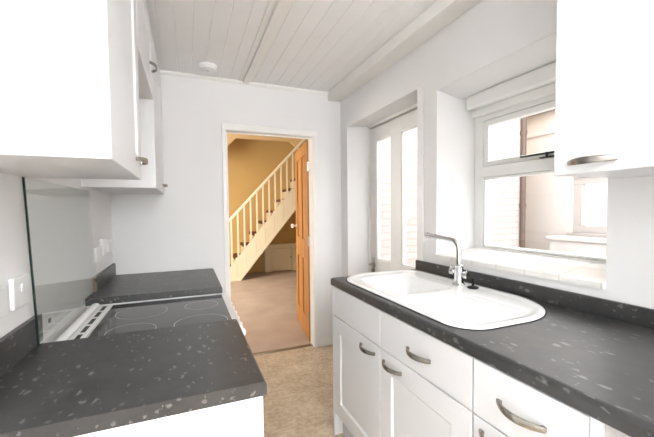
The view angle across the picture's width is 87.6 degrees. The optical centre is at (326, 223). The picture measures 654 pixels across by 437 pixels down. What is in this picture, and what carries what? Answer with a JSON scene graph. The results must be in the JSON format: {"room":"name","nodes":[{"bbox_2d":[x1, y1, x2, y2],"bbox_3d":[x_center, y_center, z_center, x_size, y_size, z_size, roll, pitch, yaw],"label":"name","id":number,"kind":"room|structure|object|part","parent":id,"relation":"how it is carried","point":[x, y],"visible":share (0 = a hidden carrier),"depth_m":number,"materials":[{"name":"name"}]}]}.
{"room":"kitchen","nodes":[
{"label":"kitchen","id":0,"kind":"room"},
{"bbox_2d":[0,172,112,342],"bbox_3d":[-0.479,0.066,-0.357,0.100,2.500,6.500,-1,2,-22],"label":"wall","id":1,"kind":"structure","parent":0,"point":[66,223],"depth_m":1.44,"materials":[{"name":"white paint"}]},
{"bbox_2d":[8,273,30,310],"bbox_3d":[-1.025,0.225,1.142,0.018,0.103,0.125,-1,2,-22],"label":"wall switch","id":2,"kind":"object","parent":1,"relation":"attached to","point":[19,286],"visible":1,"depth_m":1.12,"materials":[{"name":"white plastic"}]},
{"bbox_2d":[0,314,42,377],"bbox_3d":[-0.952,0.396,0.976,0.020,0.100,0.642,-1,2,-22],"label":"upstand","id":3,"kind":"object","parent":1,"relation":"attached to","point":[21,340],"visible":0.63,"depth_m":1.10,"materials":[{"name":"grey laminate"}]},
{"bbox_2d":[22,177,96,346],"bbox_3d":[-1.202,0.123,1.597,0.032,0.600,0.863,-1,2,-22],"label":"backsplash","id":4,"kind":"structure","parent":1,"relation":"attached to","point":[23,178],"depth_m":1.20,"materials":[{"name":"clear"}]},
{"bbox_2d":[0,0,147,179],"bbox_3d":[-0.781,-0.613,0.997,0.400,0.906,0.583,-1,2,-22],"label":"upper cabinet","id":5,"kind":"object","parent":1,"relation":"attached to","point":[69,83],"visible":0.99,"depth_m":0.78,"materials":[{"name":"white wood"}]},
{"bbox_3d":[-0.635,-0.616,1.057,0.019,0.906,0.581,-1,2,-22],"label":"door","id":6,"kind":"part","parent":5,"relation":"part of","materials":[{"name":"white wood"}]},
{"bbox_3d":[-0.682,-0.232,1.264,0.033,0.020,0.134,-1,2,-22],"label":"handle","id":7,"kind":"part","parent":5,"relation":"part of","materials":[{"name":"silver metal"}]},
{"bbox_2d":[93,246,101,262],"bbox_3d":[-1.423,0.187,2.118,0.025,0.090,0.145,-1,2,-22],"label":"wall socket","id":8,"kind":"object","parent":1,"relation":"attached to","point":[97,251],"visible":1,"depth_m":2.07,"materials":[{"name":"white plastic"}]},
{"bbox_2d":[100,238,106,255],"bbox_3d":[-1.479,0.152,2.256,0.027,0.110,0.085,-1,2,-22],"label":"wall socket","id":9,"kind":"object","parent":1,"relation":"attached to","point":[103,240],"visible":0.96,"depth_m":2.22,"materials":[{"name":"white plastic"}]},
{"bbox_2d":[93,263,115,291],"bbox_3d":[-1.497,0.353,2.305,0.020,0.090,0.595,-1,2,-22],"label":"upstand","id":10,"kind":"object","parent":1,"relation":"attached to","point":[108,273],"visible":1,"depth_m":2.23,"materials":[{"name":"grey laminate"}]},
{"bbox_2d":[106,238,112,251],"bbox_3d":[-1.558,0.150,2.446,0.025,0.090,0.155,-1,2,-22],"label":"wall socket","id":11,"kind":"object","parent":1,"relation":"attached to","point":[109,242],"visible":0.88,"depth_m":2.40,"materials":[{"name":"white plastic"}]},
{"bbox_2d":[81,36,167,193],"bbox_3d":[-1.301,-0.664,2.261,0.400,0.893,0.757,-1,2,-22],"label":"upper cabinet","id":12,"kind":"object","parent":1,"relation":"attached to","point":[150,111],"visible":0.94,"depth_m":1.98,"materials":[{"name":"white wood"}]},
{"bbox_3d":[-1.155,-0.668,2.321,0.019,0.893,0.755,-1,2,-22],"label":"door","id":13,"kind":"part","parent":12,"relation":"part of","materials":[{"name":"white wood"}]},
{"bbox_2d":[136,0,156,99],"bbox_3d":[-1.027,-0.894,1.579,0.400,0.385,0.694,-1,2,-22],"label":"upper cabinet","id":14,"kind":"object","parent":1,"relation":"attached to","point":[144,33],"visible":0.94,"depth_m":1.67,"materials":[{"name":"white wood"}]},
{"bbox_3d":[-0.933,-0.843,1.837,0.033,0.020,0.134,-1,2,-22],"label":"handle","id":15,"kind":"part","parent":14,"relation":"part of","materials":[{"name":"silver metal"}]},
{"bbox_2d":[111,74,341,336],"bbox_3d":[-0.626,-0.068,3.040,2.210,2.500,0.100,-1,2,-22],"label":"wall","id":16,"kind":"structure","parent":0,"point":[182,227],"depth_m":2.82,"materials":[{"name":"white paint"}]},
{"bbox_2d":[159,70,327,95],"bbox_3d":[-0.814,-1.196,2.856,1.777,0.026,0.022,-1,2,-22],"label":"trim","id":17,"kind":"structure","parent":16,"relation":"attached to","point":[164,72],"depth_m":2.88,"materials":[{"name":"white wood"}]},
{"bbox_2d":[222,123,318,346],"bbox_3d":[-0.498,0.164,3.094,0.849,2.030,0.116,-1,2,-22],"label":"trim","id":18,"kind":"structure","parent":16,"relation":"attached to","point":[311,136],"depth_m":3.16,"materials":[{"name":"white wood"}]},
{"bbox_2d":[253,344,312,355],"bbox_3d":[-0.495,1.174,3.140,0.765,0.009,0.045,-1,2,-22],"label":"trim","id":19,"kind":"structure","parent":16,"relation":"attached to","point":[305,345],"depth_m":3.17,"materials":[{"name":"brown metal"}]},
{"bbox_2d":[291,141,310,341],"bbox_3d":[-0.287,0.167,3.656,0.107,1.953,0.754,-1,2,-14],"label":"door","id":20,"kind":"structure","parent":16,"relation":"in","point":[301,156],"depth_m":3.59,"materials":[{"name":"orange wood"}]},
{"bbox_2d":[319,335,332,346],"bbox_3d":[0.039,1.123,3.292,0.246,0.088,0.016,-1,2,-22],"label":"baseboard","id":21,"kind":"structure","parent":16,"relation":"attached to","point":[325,340],"depth_m":3.27,"materials":[{"name":"white wood"}]},
{"bbox_2d":[228,139,297,272],"bbox_3d":[-1.491,-0.899,7.197,5.140,3.850,0.100,-1,2,-22],"label":"wall","id":22,"kind":"structure","parent":0,"point":[250,162],"depth_m":7.14,"materials":[{"name":"paint"}]},
{"bbox_2d":[230,270,344,436],"bbox_3d":[0.578,1.225,2.282,5.140,0.054,10.700,-1,2,-22],"label":"floor","id":23,"kind":"structure","parent":0,"point":[298,401],"depth_m":2.97,"materials":[{"name":"beige carpet"}]},
{"bbox_2d":[54,294,245,341],"bbox_3d":[-0.822,0.837,1.720,0.743,0.800,0.660,-1,2,-22],"label":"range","id":24,"kind":"object","parent":23,"relation":"on","point":[97,320],"visible":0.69,"depth_m":1.67,"materials":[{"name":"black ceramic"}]},
{"bbox_3d":[-1.147,0.458,1.573,0.040,0.024,0.640,-1,2,-22],"label":"trim","id":25,"kind":"part","parent":24,"relation":"part of","materials":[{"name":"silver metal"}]},
{"bbox_2d":[86,293,220,308],"bbox_3d":[-1.122,0.823,2.385,0.745,0.782,0.752,-1,2,-22],"label":"base unit","id":26,"kind":"object","parent":23,"relation":"on","point":[87,307],"visible":0.02,"depth_m":2.01,"materials":[{"name":"white wood"}]},
{"bbox_2d":[85,268,221,305],"bbox_3d":[-1.139,0.412,2.365,0.725,0.040,0.760,-1,2,-22],"label":"countertop","id":27,"kind":"structure","parent":26,"relation":"on","point":[123,288],"depth_m":2.16,"materials":[{"name":"grey laminate"}]},
{"bbox_2d":[75,396,264,436],"bbox_3d":[-0.602,0.868,1.119,0.745,0.782,0.588,-1,2,-22],"label":"base unit","id":28,"kind":"object","parent":23,"relation":"on","point":[243,418],"visible":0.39,"depth_m":0.91,"materials":[{"name":"white wood"}]},
{"bbox_2d":[0,319,266,436],"bbox_3d":[-0.617,0.458,1.093,0.725,0.040,0.600,-1,2,-22],"label":"countertop","id":29,"kind":"structure","parent":28,"relation":"on","point":[74,387],"depth_m":0.97,"materials":[{"name":"grey laminate"}]},
{"bbox_2d":[229,139,305,280],"bbox_3d":[-1.270,-0.332,6.824,1.710,2.741,0.785,-1,2,-22],"label":"staircase","id":30,"kind":"structure","parent":23,"relation":"on","point":[241,263],"depth_m":6.50,"materials":[{"name":"beige paint"}]},
{"bbox_3d":[-1.007,0.178,6.565,1.445,1.730,0.008,-1,2,-22],"label":"string moulding","id":31,"kind":"part","parent":30,"relation":"part of","materials":[{"name":"beige paint"}]},
{"bbox_3d":[-1.165,-0.815,6.482,1.632,1.750,0.056,-1,2,-22],"label":"handrail","id":32,"kind":"part","parent":30,"relation":"part of","materials":[{"name":"beige paint"}]},
{"bbox_2d":[264,243,296,272],"bbox_3d":[-0.987,0.723,7.321,0.710,0.581,0.158,-1,2,-22],"label":"base cabinet","id":33,"kind":"object","parent":23,"relation":"on","point":[277,257],"visible":0.9,"depth_m":7.27,"materials":[{"name":"beige paint"}]},
{"bbox_3d":[-0.965,0.762,7.296,0.436,0.472,0.026,-1,2,-22],"label":"door","id":34,"kind":"part","parent":33,"relation":"part of","materials":[{"name":"beige paint"}]},
{"bbox_2d":[332,286,473,436],"bbox_3d":[0.501,0.795,1.597,0.652,0.870,1.035,-1,2,-22],"label":"base unit","id":35,"kind":"object","parent":23,"relation":"on","point":[392,378],"visible":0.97,"depth_m":1.38,"materials":[{"name":"white wood"}]},
{"bbox_3d":[0.323,0.777,2.074,0.619,0.870,0.018,-1,2,-22],"label":"panel","id":36,"kind":"part","parent":35,"relation":"part of","materials":[{"name":"white wood"}]},
{"bbox_3d":[0.141,0.443,1.705,0.019,0.161,0.500,-1,2,-22],"label":"drawer","id":37,"kind":"part","parent":35,"relation":"part of","materials":[{"name":"white wood"}]},
{"bbox_3d":[0.145,0.807,1.719,0.019,0.558,0.500,-1,2,-22],"label":"door","id":38,"kind":"part","parent":35,"relation":"part of","materials":[{"name":"white wood"}]},
{"bbox_3d":[0.174,0.576,1.565,0.033,0.020,0.138,-1,2,-22],"label":"handle","id":39,"kind":"part","parent":35,"relation":"part of","materials":[{"name":"silver metal"}]},
{"bbox_3d":[0.251,0.583,1.379,0.033,0.020,0.138,-1,2,-22],"label":"handle","id":40,"kind":"part","parent":35,"relation":"part of","materials":[{"name":"silver metal"}]},
{"bbox_3d":[0.314,0.469,1.217,0.033,0.020,0.138,-1,2,-22],"label":"handle","id":41,"kind":"part","parent":35,"relation":"part of","materials":[{"name":"silver metal"}]},
{"bbox_3d":[0.334,0.460,1.235,0.019,0.161,0.509,-1,2,-22],"label":"drawer","id":42,"kind":"part","parent":35,"relation":"part of","materials":[{"name":"white wood"}]},
{"bbox_3d":[0.338,0.824,1.249,0.019,0.558,0.509,-1,2,-22],"label":"door","id":43,"kind":"part","parent":35,"relation":"part of","materials":[{"name":"white wood"}]},
{"bbox_2d":[331,269,653,436],"bbox_3d":[0.699,0.356,1.127,0.629,0.040,2.130,-1,2,-22],"label":"countertop","id":44,"kind":"structure","parent":35,"relation":"on","point":[601,367],"depth_m":0.91,"materials":[{"name":"grey laminate"}]},
{"bbox_2d":[346,270,546,330],"bbox_3d":[0.490,0.379,1.624,0.550,0.140,1.014,-1,2,-22],"label":"sink","id":45,"kind":"object","parent":44,"relation":"in","point":[434,297],"visible":0.88,"depth_m":1.43,"materials":[{"name":"white ceramic"}]},
{"bbox_2d":[467,278,478,288],"bbox_3d":[0.701,0.284,1.637,0.052,0.052,0.052,-1,2,-22],"label":"plug","id":46,"kind":"object","parent":45,"relation":"on","point":[472,286],"visible":1,"depth_m":1.63,"materials":[{"name":"black rubber"}]},
{"bbox_2d":[424,232,468,285],"bbox_3d":[0.617,0.177,1.786,0.060,0.256,0.264,-2,3,-35],"label":"tap","id":47,"kind":"object","parent":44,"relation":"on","point":[457,270],"visible":1,"depth_m":1.71,"materials":[{"name":"silver metal"}]},
{"bbox_3d":[0.613,0.130,1.801,0.026,0.158,0.225,-2,3,-31],"label":"spout","id":48,"kind":"part","parent":47,"relation":"part of","materials":[{"name":"silver metal"}]},
{"bbox_3d":[0.646,0.233,1.742,0.035,0.050,0.034,-3,3,-43],"label":"lever","id":49,"kind":"part","parent":47,"relation":"part of","materials":[{"name":"silver metal"}]},
{"bbox_3d":[0.685,0.248,1.699,0.035,0.050,0.034,-3,3,-43],"label":"lever","id":50,"kind":"part","parent":47,"relation":"part of","materials":[{"name":"silver metal"}]},
{"bbox_2d":[416,260,653,328],"bbox_3d":[0.979,0.298,1.231,0.015,0.062,2.112,-1,2,-22],"label":"upstand","id":51,"kind":"object","parent":44,"relation":"on","point":[629,313],"visible":1,"depth_m":1.35,"materials":[{"name":"grey laminate"}]},
{"bbox_2d":[473,358,629,436],"bbox_3d":[0.761,0.817,0.965,0.652,0.870,0.329,-1,2,-22],"label":"base unit","id":52,"kind":"object","parent":23,"relation":"on","point":[504,405],"visible":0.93,"depth_m":0.85,"materials":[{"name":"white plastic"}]},
{"bbox_3d":[0.446,0.590,0.902,0.033,0.020,0.134,-1,2,-22],"label":"handle","id":53,"kind":"part","parent":52,"relation":"part of","materials":[{"name":"silver metal"}]},
{"bbox_3d":[0.495,0.838,0.867,0.019,0.558,0.307,-1,2,-22],"label":"door","id":54,"kind":"part","parent":52,"relation":"part of","materials":[{"name":"white wood"}]},
{"bbox_3d":[0.468,0.475,0.842,0.033,0.020,0.138,-1,2,-22],"label":"handle","id":55,"kind":"part","parent":52,"relation":"part of","materials":[{"name":"silver metal"}]},
{"bbox_2d":[145,0,436,91],"bbox_3d":[0.597,-1.139,-0.012,2.210,0.060,6.400,-1,2,-22],"label":"ceiling","id":56,"kind":"structure","parent":0,"point":[318,44],"depth_m":2.14,"materials":[{"name":"white wood"}]},
{"bbox_2d":[199,62,216,72],"bbox_3d":[-0.901,-1.177,2.579,0.132,0.041,0.132,-1,2,-22],"label":"smoke detector","id":57,"kind":"object","parent":56,"relation":"attached to","point":[208,67],"visible":1,"depth_m":2.54,"materials":[{"name":"white plastic"}]},
{"bbox_2d":[239,0,293,83],"bbox_3d":[0.519,-1.097,-0.053,0.117,0.024,6.380,-1,2,-22],"label":"trim","id":58,"kind":"structure","parent":56,"relation":"attached to","point":[276,12],"depth_m":2.13,"materials":[{"name":"white wood"}]},
{"bbox_2d":[340,0,653,308],"bbox_3d":[1.492,0.017,0.397,0.300,2.500,6.400,-1,2,-22],"label":"wall","id":59,"kind":"structure","parent":0,"point":[493,43],"depth_m":2.00,"materials":[{"name":"white paint"}]},
{"bbox_2d":[367,104,416,272],"bbox_3d":[0.616,0.150,2.755,0.100,2.065,0.984,-1,2,-22],"label":"trim","id":60,"kind":"structure","parent":59,"relation":"attached to","point":[413,107],"depth_m":3.15,"materials":[{"name":"white wood"}]},
{"bbox_2d":[369,109,416,271],"bbox_3d":[0.578,0.160,2.755,0.094,2.025,0.920,-1,2,-22],"label":"door","id":61,"kind":"structure","parent":59,"relation":"in","point":[395,129],"depth_m":2.81,"materials":[{"name":"white wood"}]},
{"bbox_3d":[0.428,0.389,3.134,0.006,0.160,0.040,-1,2,-22],"label":"handle plate","id":62,"kind":"part","parent":61,"relation":"part of","materials":[{"name":"silver metal"}]},
{"bbox_2d":[328,0,481,101],"bbox_3d":[1.281,-1.090,0.271,0.133,0.073,6.400,-1,2,-22],"label":"trim","id":63,"kind":"structure","parent":59,"relation":"attached to","point":[441,13],"depth_m":2.13,"materials":[{"name":"white wood"}]},
{"bbox_2d":[417,85,423,260],"bbox_3d":[0.681,0.169,2.218,0.187,2.068,0.059,-1,2,-22],"label":"trim","id":64,"kind":"structure","parent":59,"relation":"attached to","point":[420,91],"depth_m":2.16,"materials":[{"name":"white wood"}]},
{"bbox_2d":[435,61,605,289],"bbox_3d":[0.945,-0.253,1.666,0.287,0.940,0.895,-1,2,-22],"label":"window","id":65,"kind":"structure","parent":59,"relation":"in","point":[531,93],"depth_m":1.73,"materials":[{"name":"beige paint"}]},
{"bbox_3d":[1.053,-0.446,1.655,0.045,0.261,0.682,-1,2,-22],"label":"sash","id":66,"kind":"part","parent":65,"relation":"part of","materials":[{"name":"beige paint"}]},
{"bbox_3d":[0.924,0.186,1.673,0.232,0.063,0.895,-1,2,-22],"label":"sill","id":67,"kind":"part","parent":65,"relation":"part of","materials":[{"name":"white tile"}]},
{"bbox_3d":[1.057,-0.056,1.671,0.045,0.399,0.682,-1,2,-22],"label":"sash","id":68,"kind":"part","parent":65,"relation":"part of","materials":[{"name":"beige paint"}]},
{"bbox_2d":[554,0,653,177],"bbox_3d":[1.025,-0.592,0.638,0.353,0.914,1.000,-1,2,-22],"label":"upper cabinet","id":69,"kind":"object","parent":59,"relation":"attached to","point":[604,87],"visible":1,"depth_m":0.94,"materials":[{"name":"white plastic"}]},
{"bbox_3d":[0.733,-0.178,0.954,0.033,0.020,0.129,-1,2,-22],"label":"handle","id":70,"kind":"part","parent":69,"relation":"part of","materials":[{"name":"silver metal"}]},
{"bbox_3d":[-0.708,-2.304,5.197,5.140,0.900,4.100,-1,2,-22],"label":"ceiling","id":71,"kind":"structure","parent":0,"visible":0},
{"bbox_2d":[227,133,307,148],"bbox_3d":[-2.001,-1.008,6.270,3.500,1.750,0.060,-1,2,-22],"label":"trim","id":72,"kind":"structure","parent":71,"relation":"attached to","point":[230,137],"depth_m":6.54,"materials":[{"name":"beige paint"}]},
{"bbox_3d":[4.443,1.118,7.273,10.320,0.100,18.000,-1,2,-22],"label":"ground","id":73,"kind":"structure","parent":0,"visible":0},
{"bbox_2d":[380,119,519,266],"bbox_3d":[0.062,-0.265,3.445,5.140,3.050,0.140,-1,2,-22],"label":"wall","id":74,"kind":"structure","parent":73,"relation":"on","point":[504,192],"depth_m":3.77,"materials":[{"name":"white paint"}]},
{"bbox_2d":[519,117,526,247],"bbox_3d":[2.500,-0.299,4.353,0.082,3.000,0.084,-1,2,-22],"label":"drainpipe","id":75,"kind":"object","parent":74,"relation":"attached to","point":[523,133],"visible":0.59,"depth_m":4.32,"materials":[{"name":"brown"}]},
{"bbox_2d":[519,110,594,250],"bbox_3d":[2.797,-0.196,5.468,0.270,2.700,16.000,-1,2,-22],"label":"wall","id":76,"kind":"structure","parent":73,"relation":"on","point":[549,197],"depth_m":4.68,"materials":[{"name":"white paint"}]},
{"bbox_2d":[566,177,607,237],"bbox_3d":[3.361,-0.196,3.882,0.130,0.745,1.140,-1,2,-22],"label":"window","id":77,"kind":"structure","parent":76,"relation":"in","point":[579,207],"depth_m":4.27,"materials":[{"name":"white wood"}]},
{"bbox_2d":[546,235,606,256],"bbox_3d":[3.434,0.718,3.140,0.260,1.045,2.750,-1,2,-22],"label":"wall","id":78,"kind":"structure","parent":73,"relation":"on","point":[593,246],"depth_m":4.01,"materials":[{"name":"white paint"}]},
{"bbox_2d":[605,183,607,225],"bbox_3d":[4.472,0.133,4.329,1.950,2.100,2.600,-1,2,-22],"label":"wall","id":79,"kind":"structure","parent":73,"relation":"on","point":[606,183],"depth_m":5.83,"materials":[{"name":"white paint"}]}
]}

